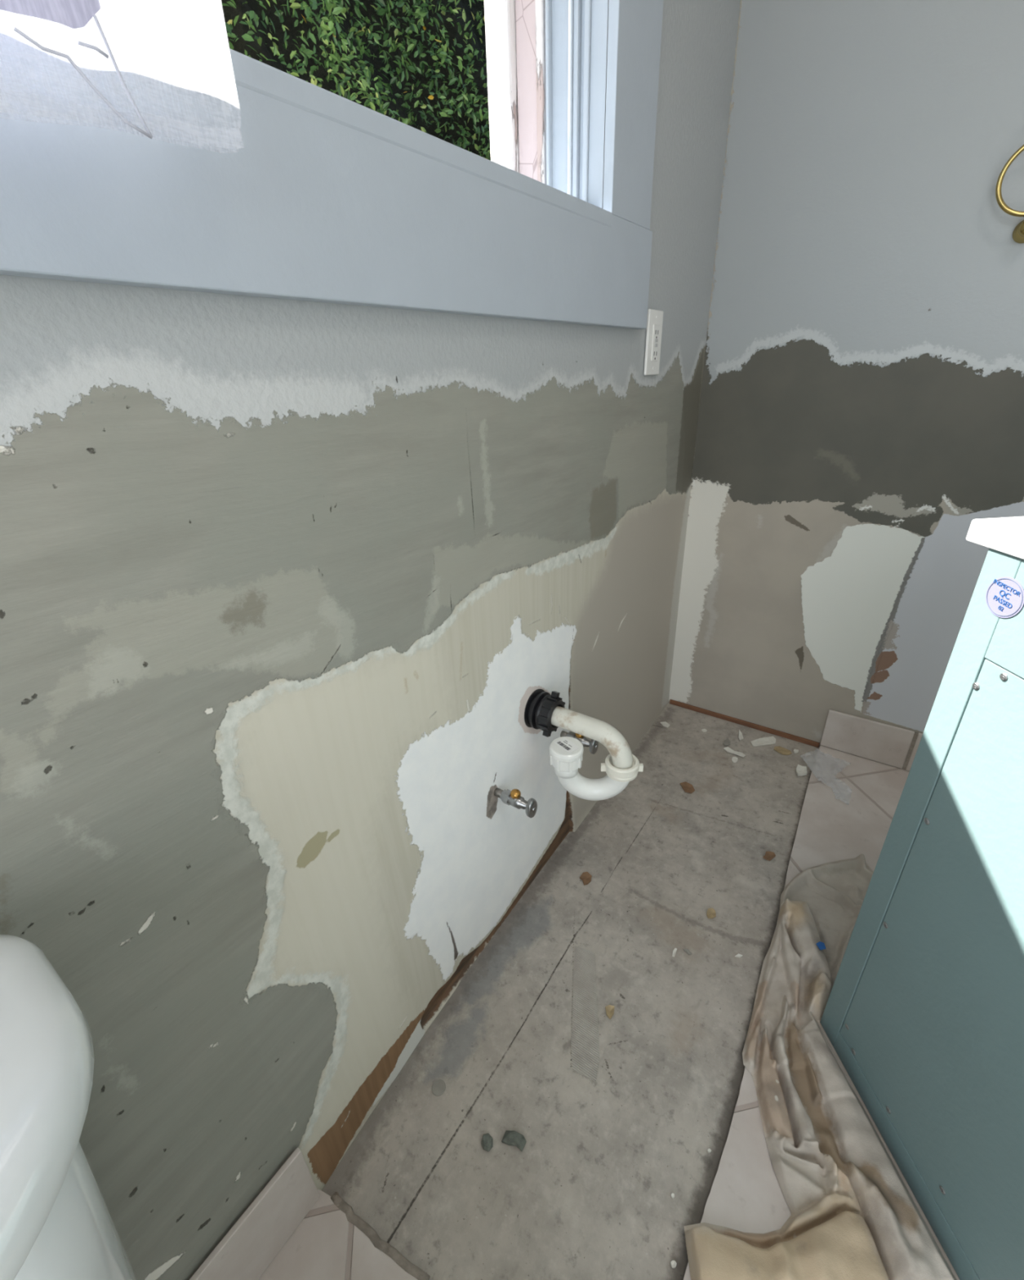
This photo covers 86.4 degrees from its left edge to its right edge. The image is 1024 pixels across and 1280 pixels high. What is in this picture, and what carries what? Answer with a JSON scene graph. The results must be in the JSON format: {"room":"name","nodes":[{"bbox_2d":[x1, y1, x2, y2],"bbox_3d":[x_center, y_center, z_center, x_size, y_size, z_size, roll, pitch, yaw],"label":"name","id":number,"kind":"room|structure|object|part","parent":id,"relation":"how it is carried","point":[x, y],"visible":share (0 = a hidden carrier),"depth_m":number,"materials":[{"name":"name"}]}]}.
{"room":"bathroom under renovation","nodes":[
{"label":"bathroom under renovation","id":0,"kind":"room"},
{"bbox_2d":[0,0,742,1279],"bbox_3d":[-0.266,-0.332,0.383,0.056,2.400,2.750,15,31,32],"label":"wall","id":1,"kind":"structure","parent":0,"point":[287,588],"depth_m":0.64,"materials":[{"name":"paint"}]},
{"bbox_2d":[189,1147,319,1279],"bbox_3d":[-0.434,0.830,0.572,0.026,0.134,0.512,15,31,32],"label":"baseboard","id":2,"kind":"structure","parent":1,"relation":"attached to","point":[258,1235],"depth_m":0.70,"materials":[{"name":"beige tile"}]},
{"bbox_2d":[493,787,537,817],"bbox_3d":[0.000,0.294,1.013,0.102,0.044,0.027,15,31,32],"label":"valve","id":3,"kind":"object","parent":1,"relation":"attached to","point":[513,797],"visible":0.98,"depth_m":1.00,"materials":[{"name":"grey metal"}]},
{"bbox_3d":[0.035,0.305,0.991,0.012,0.040,0.027,15,31,32],"label":"handle","id":4,"kind":"part","parent":3,"relation":"part of","materials":[{"name":"silver metal"}]},
{"bbox_2d":[560,730,598,754],"bbox_3d":[0.141,0.216,1.198,0.102,0.044,0.027,15,31,32],"label":"valve","id":5,"kind":"object","parent":1,"relation":"attached to","point":[593,744],"visible":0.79,"depth_m":1.18,"materials":[{"name":"grey metal"}]},
{"bbox_3d":[0.176,0.228,1.176,0.012,0.040,0.027,15,31,32],"label":"handle","id":6,"kind":"part","parent":5,"relation":"part of","materials":[{"name":"silver metal"}]},
{"bbox_2d":[524,688,643,800],"bbox_3d":[0.126,0.215,1.048,0.236,0.186,0.123,15,31,32],"label":"trap","id":7,"kind":"object","parent":1,"relation":"attached to","point":[544,711],"visible":1,"depth_m":1.03,"materials":[{"name":"white plastic"}]},
{"bbox_3d":[0.145,0.190,1.049,0.186,0.097,0.039,15,31,32],"label":"trap arm","id":8,"kind":"part","parent":7,"relation":"part of","materials":[{"name":"plastic"}]},
{"bbox_2d":[643,309,662,375],"bbox_3d":[0.304,-0.634,1.165,0.010,0.122,0.074,15,31,32],"label":"wall outlet","id":9,"kind":"object","parent":1,"relation":"attached to","point":[655,317],"visible":1,"depth_m":1.16,"materials":[{"name":"white plastic"}]},
{"bbox_2d":[650,324,659,360],"bbox_3d":[0.306,-0.633,1.163,0.002,0.068,0.033,15,31,32],"label":"receptacle","id":10,"kind":"object","parent":9,"relation":"attached to","point":[655,329],"depth_m":1.16,"materials":[{"name":"white plastic"}]},
{"bbox_2d":[669,699,819,747],"bbox_3d":[0.744,0.268,1.786,0.468,0.016,0.005,15,31,32],"label":"trim","id":11,"kind":"structure","parent":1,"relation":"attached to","point":[717,715],"depth_m":1.77,"materials":[{"name":"brown wood"}]},
{"bbox_2d":[321,702,819,1279],"bbox_3d":[0.467,0.935,0.463,1.770,0.001,2.750,15,31,32],"label":"floor","id":12,"kind":"structure","parent":0,"point":[587,1194],"depth_m":0.95,"materials":[{"name":"grey concrete"}]},
{"bbox_2d":[431,1079,445,1096],"bbox_3d":[-0.122,0.742,0.905,0.023,0.002,0.023,15,31,32],"label":"round disc","id":13,"kind":"object","parent":12,"relation":"on","point":[438,1086],"visible":1,"depth_m":0.90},
{"bbox_2d":[480,1133,492,1151],"bbox_3d":[-0.038,0.768,0.835,0.020,0.010,0.019,15,31,32],"label":"lump","id":14,"kind":"object","parent":12,"relation":"on","point":[486,1140],"visible":1,"depth_m":0.83,"materials":[{"name":"grey stone"}]},
{"bbox_2d":[501,1129,526,1151],"bbox_3d":[0.004,0.765,0.837,0.036,0.011,0.019,8,28,19],"label":"lump","id":15,"kind":"object","parent":12,"relation":"on","point":[513,1138],"visible":1,"depth_m":0.83,"materials":[{"name":"grey stone"}]},
{"bbox_2d":[257,745,909,1279],"bbox_3d":[0.494,0.938,0.443,1.701,0.018,2.748,15,31,32],"label":"floor tiles","id":16,"kind":"structure","parent":12,"relation":"on","point":[851,802],"depth_m":0.79,"materials":[{"name":"beige tile"}]},
{"bbox_2d":[0,934,137,1279],"bbox_3d":[-0.211,0.683,0.201,0.716,0.720,0.480,15,31,32],"label":"toilet","id":17,"kind":"object","parent":16,"relation":"on","point":[56,1223],"visible":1,"depth_m":0.31,"materials":[{"name":"white ceramic"}]},
{"bbox_3d":[-0.417,0.327,0.178,0.244,0.044,0.480,15,31,32],"label":"tank lid","id":18,"kind":"part","parent":17,"relation":"part of","materials":[{"name":"white ceramic"}]},
{"bbox_3d":[-0.423,0.485,0.265,0.196,0.316,0.424,15,31,32],"label":"tank","id":19,"kind":"part","parent":17,"relation":"part of","materials":[{"name":"white ceramic"}]},
{"bbox_2d":[684,853,959,1279],"bbox_3d":[0.611,0.673,0.899,0.402,0.050,0.902,15,31,32],"label":"cloth","id":20,"kind":"object","parent":16,"relation":"on","point":[855,1215],"visible":0.62,"depth_m":0.80,"materials":[{"name":"fabric"}]},
{"bbox_2d":[816,941,826,950],"bbox_3d":[0.589,0.581,1.038,0.015,0.001,0.016,-5,26,-5],"label":"tape","id":21,"kind":"object","parent":20,"relation":"on","point":[820,945],"visible":1,"depth_m":1.04,"materials":[{"name":"blue plastic"}]},
{"bbox_2d":[819,516,1023,1279],"bbox_3d":[0.838,0.422,0.438,0.584,0.883,0.816,-4,26,-3],"label":"vanity cabinet","id":22,"kind":"object","parent":16,"relation":"on","point":[923,1012],"visible":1,"depth_m":0.65,"materials":[{"name":"teal wood"}]},
{"bbox_3d":[0.576,0.817,0.609,0.018,0.044,0.682,-4,26,-3],"label":"rail","id":23,"kind":"part","parent":22,"relation":"part of","materials":[{"name":"teal wood"}]},
{"bbox_2d":[965,516,1023,559],"bbox_3d":[0.813,0.038,0.249,0.564,0.024,0.816,-4,26,-3],"label":"countertop","id":24,"kind":"structure","parent":22,"relation":"on","point":[1004,535],"depth_m":0.57,"materials":[{"name":"white stone"}]},
{"bbox_3d":[0.547,0.117,0.266,0.018,0.112,0.682,-4,26,-3],"label":"rail","id":25,"kind":"part","parent":22,"relation":"part of","materials":[{"name":"wood"}]},
{"bbox_2d":[579,871,591,884],"bbox_3d":[0.171,0.553,1.263,0.026,0.005,0.036,15,31,32],"label":"paper scrap","id":26,"kind":"object","parent":12,"relation":"on","point":[585,877],"visible":1,"depth_m":1.26,"materials":[{"name":"brown paper"}]},
{"bbox_2d":[604,1004,614,1018],"bbox_3d":[0.178,0.681,0.998,0.016,0.006,0.023,5,27,15],"label":"chip","id":27,"kind":"object","parent":12,"relation":"on","point":[609,1009],"visible":1,"depth_m":1.00,"materials":[{"name":"beige"}]},
{"bbox_2d":[659,721,669,727],"bbox_3d":[0.505,0.279,1.797,0.021,0.004,0.034,-12,28,-19],"label":"chip","id":28,"kind":"object","parent":12,"relation":"on","point":[665,724],"visible":1,"depth_m":1.80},
{"bbox_2d":[670,1260,676,1268],"bbox_3d":[0.212,0.819,0.715,0.007,0.005,0.006,-11,27,-18],"label":"chip","id":29,"kind":"object","parent":12,"relation":"on","point":[673,1263],"visible":1,"depth_m":0.71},
{"bbox_2d":[671,947,676,956],"bbox_3d":[0.326,0.628,1.097,0.007,0.004,0.020,15,31,32],"label":"chip","id":30,"kind":"object","parent":12,"relation":"on","point":[674,950],"visible":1,"depth_m":1.10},
{"bbox_2d":[680,781,694,793],"bbox_3d":[0.491,0.412,1.523,0.030,0.005,0.047,-5,26,-5],"label":"paper scrap","id":31,"kind":"object","parent":12,"relation":"on","point":[687,788],"visible":1,"depth_m":1.52,"materials":[{"name":"brown paper"}]},
{"bbox_2d":[682,948,692,955],"bbox_3d":[0.354,0.627,1.098,0.008,0.003,0.018,-20,31,-32],"label":"chip","id":32,"kind":"object","parent":12,"relation":"on","point":[686,950],"visible":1,"depth_m":1.10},
{"bbox_2d":[706,907,715,918],"bbox_3d":[0.427,0.587,1.171,0.020,0.005,0.024,-1,26,4],"label":"chip","id":33,"kind":"object","parent":12,"relation":"on","point":[710,913],"visible":1,"depth_m":1.17,"materials":[{"name":"beige"}]},
{"bbox_2d":[722,738,730,746],"bbox_3d":[0.671,0.319,1.700,0.021,0.004,0.040,15,31,32],"label":"chip","id":34,"kind":"object","parent":12,"relation":"on","point":[726,742],"visible":1,"depth_m":1.70,"materials":[{"name":"grey"}]},
{"bbox_2d":[723,746,745,757],"bbox_3d":[0.675,0.340,1.653,0.064,0.008,0.021,18,32,35],"label":"chip","id":35,"kind":"object","parent":12,"relation":"on","point":[728,749],"visible":1,"depth_m":1.65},
{"bbox_2d":[731,756,737,763],"bbox_3d":[0.663,0.357,1.624,0.016,0.004,0.027,15,31,32],"label":"chip","id":36,"kind":"object","parent":12,"relation":"on","point":[734,759],"visible":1,"depth_m":1.62,"materials":[{"name":"white"}]},
{"bbox_2d":[737,729,742,740],"bbox_3d":[0.722,0.302,1.726,0.014,0.008,0.062,3,27,11],"label":"chip","id":37,"kind":"object","parent":12,"relation":"on","point":[740,735],"visible":1,"depth_m":1.72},
{"bbox_2d":[750,736,775,746],"bbox_3d":[0.782,0.317,1.695,0.088,0.005,0.034,-7,26,-9],"label":"chip","id":38,"kind":"object","parent":12,"relation":"on","point":[771,740],"visible":1,"depth_m":1.70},
{"bbox_2d":[762,851,775,860],"bbox_3d":[0.614,0.515,1.300,0.023,0.007,0.029,15,31,32],"label":"chip","id":39,"kind":"object","parent":12,"relation":"on","point":[768,855],"visible":1,"depth_m":1.30,"materials":[{"name":"brown paper"}]},
{"bbox_2d":[773,746,791,755],"bbox_3d":[0.820,0.336,1.654,0.032,0.004,0.050,-23,33,-35],"label":"chip","id":40,"kind":"object","parent":12,"relation":"on","point":[780,749],"visible":1,"depth_m":1.65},
{"bbox_2d":[795,764,806,776],"bbox_3d":[0.828,0.376,1.560,0.027,0.013,0.044,8,28,20],"label":"lump","id":41,"kind":"object","parent":12,"relation":"on","point":[801,771],"visible":1,"depth_m":1.56,"materials":[{"name":"white paint"}]},
{"bbox_2d":[668,0,1023,746],"bbox_3d":[1.221,-0.660,0.929,1.750,2.400,0.001,15,31,32],"label":"wall","id":42,"kind":"structure","parent":0,"point":[861,401],"depth_m":1.26,"materials":[{"name":"paint"}]},
{"bbox_2d":[819,709,922,771],"bbox_3d":[1.383,0.385,1.338,1.100,0.126,0.009,15,31,32],"label":"baseboard","id":43,"kind":"structure","parent":42,"relation":"attached to","point":[879,742],"depth_m":1.56,"materials":[{"name":"beige tile"}]},
{"bbox_2d":[995,144,1023,243],"bbox_3d":[0.965,-0.830,1.004,0.123,0.160,0.054,15,31,32],"label":"towel ring","id":44,"kind":"object","parent":42,"relation":"attached to","point":[1018,232],"visible":1,"depth_m":1.02,"materials":[{"name":"gold metal"}]},
{"bbox_3d":[0.972,-0.775,1.027,0.040,0.040,0.054,15,31,32],"label":"mounting post","id":45,"kind":"part","parent":44,"relation":"part of","materials":[{"name":"gold metal"}]},
{"bbox_3d":[-0.327,-0.331,0.500,0.153,2.900,2.850,15,31,32],"label":"wall","id":46,"kind":"structure","parent":0,"visible":0},
{"bbox_2d":[0,0,663,329],"bbox_3d":[-0.344,-0.842,0.316,0.280,1.120,1.668,15,31,32],"label":"window","id":47,"kind":"structure","parent":46,"relation":"in","point":[328,197],"depth_m":0.55,"materials":[{"name":"white wood"}]},
{"bbox_2d":[0,0,244,153],"bbox_3d":[-0.395,-0.474,0.066,0.071,0.562,0.670,15,31,32],"label":"curtain","id":48,"kind":"object","parent":47,"relation":"hanging from","point":[75,15],"visible":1,"depth_m":0.33,"materials":[{"name":"white fabric"}]},
{"bbox_3d":[-0.239,-0.313,0.309,0.002,0.032,0.058,15,31,32],"label":"cord","id":49,"kind":"part","parent":48,"relation":"part of","materials":[{"name":"grey fabric"}]},
{"bbox_3d":[-0.235,-0.332,0.307,0.002,0.004,0.015,15,31,32],"label":"cord","id":50,"kind":"part","parent":48,"relation":"part of","materials":[{"name":"grey fabric"}]},
{"bbox_3d":[-0.228,-0.329,0.320,0.002,0.049,0.017,15,31,32],"label":"cord","id":51,"kind":"part","parent":48,"relation":"part of","materials":[{"name":"grey fabric"}]},
{"bbox_3d":[0.016,-1.121,0.880,0.048,0.880,0.161,15,31,32],"label":"exterior casing","id":52,"kind":"part","parent":47,"relation":"part of","materials":[{"name":"paint"}]},
{"bbox_3d":[0.186,-1.165,0.751,0.018,0.960,0.160,15,31,32],"label":"casing","id":53,"kind":"part","parent":47,"relation":"part of","materials":[{"name":"white paint"}]},
{"label":"outside","id":54,"kind":"structure","parent":0,"visible":0},
{"label":"ground","id":55,"kind":"structure","parent":54,"visible":0},
{"bbox_2d":[120,0,490,160],"bbox_3d":[-0.260,-1.477,2.388,0.932,3.303,2.578,15,31,32],"label":"hedge","id":56,"kind":"object","parent":55,"relation":"on","point":[420,64],"visible":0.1,"depth_m":1.85,"materials":[{"name":"green plant"}]}
]}

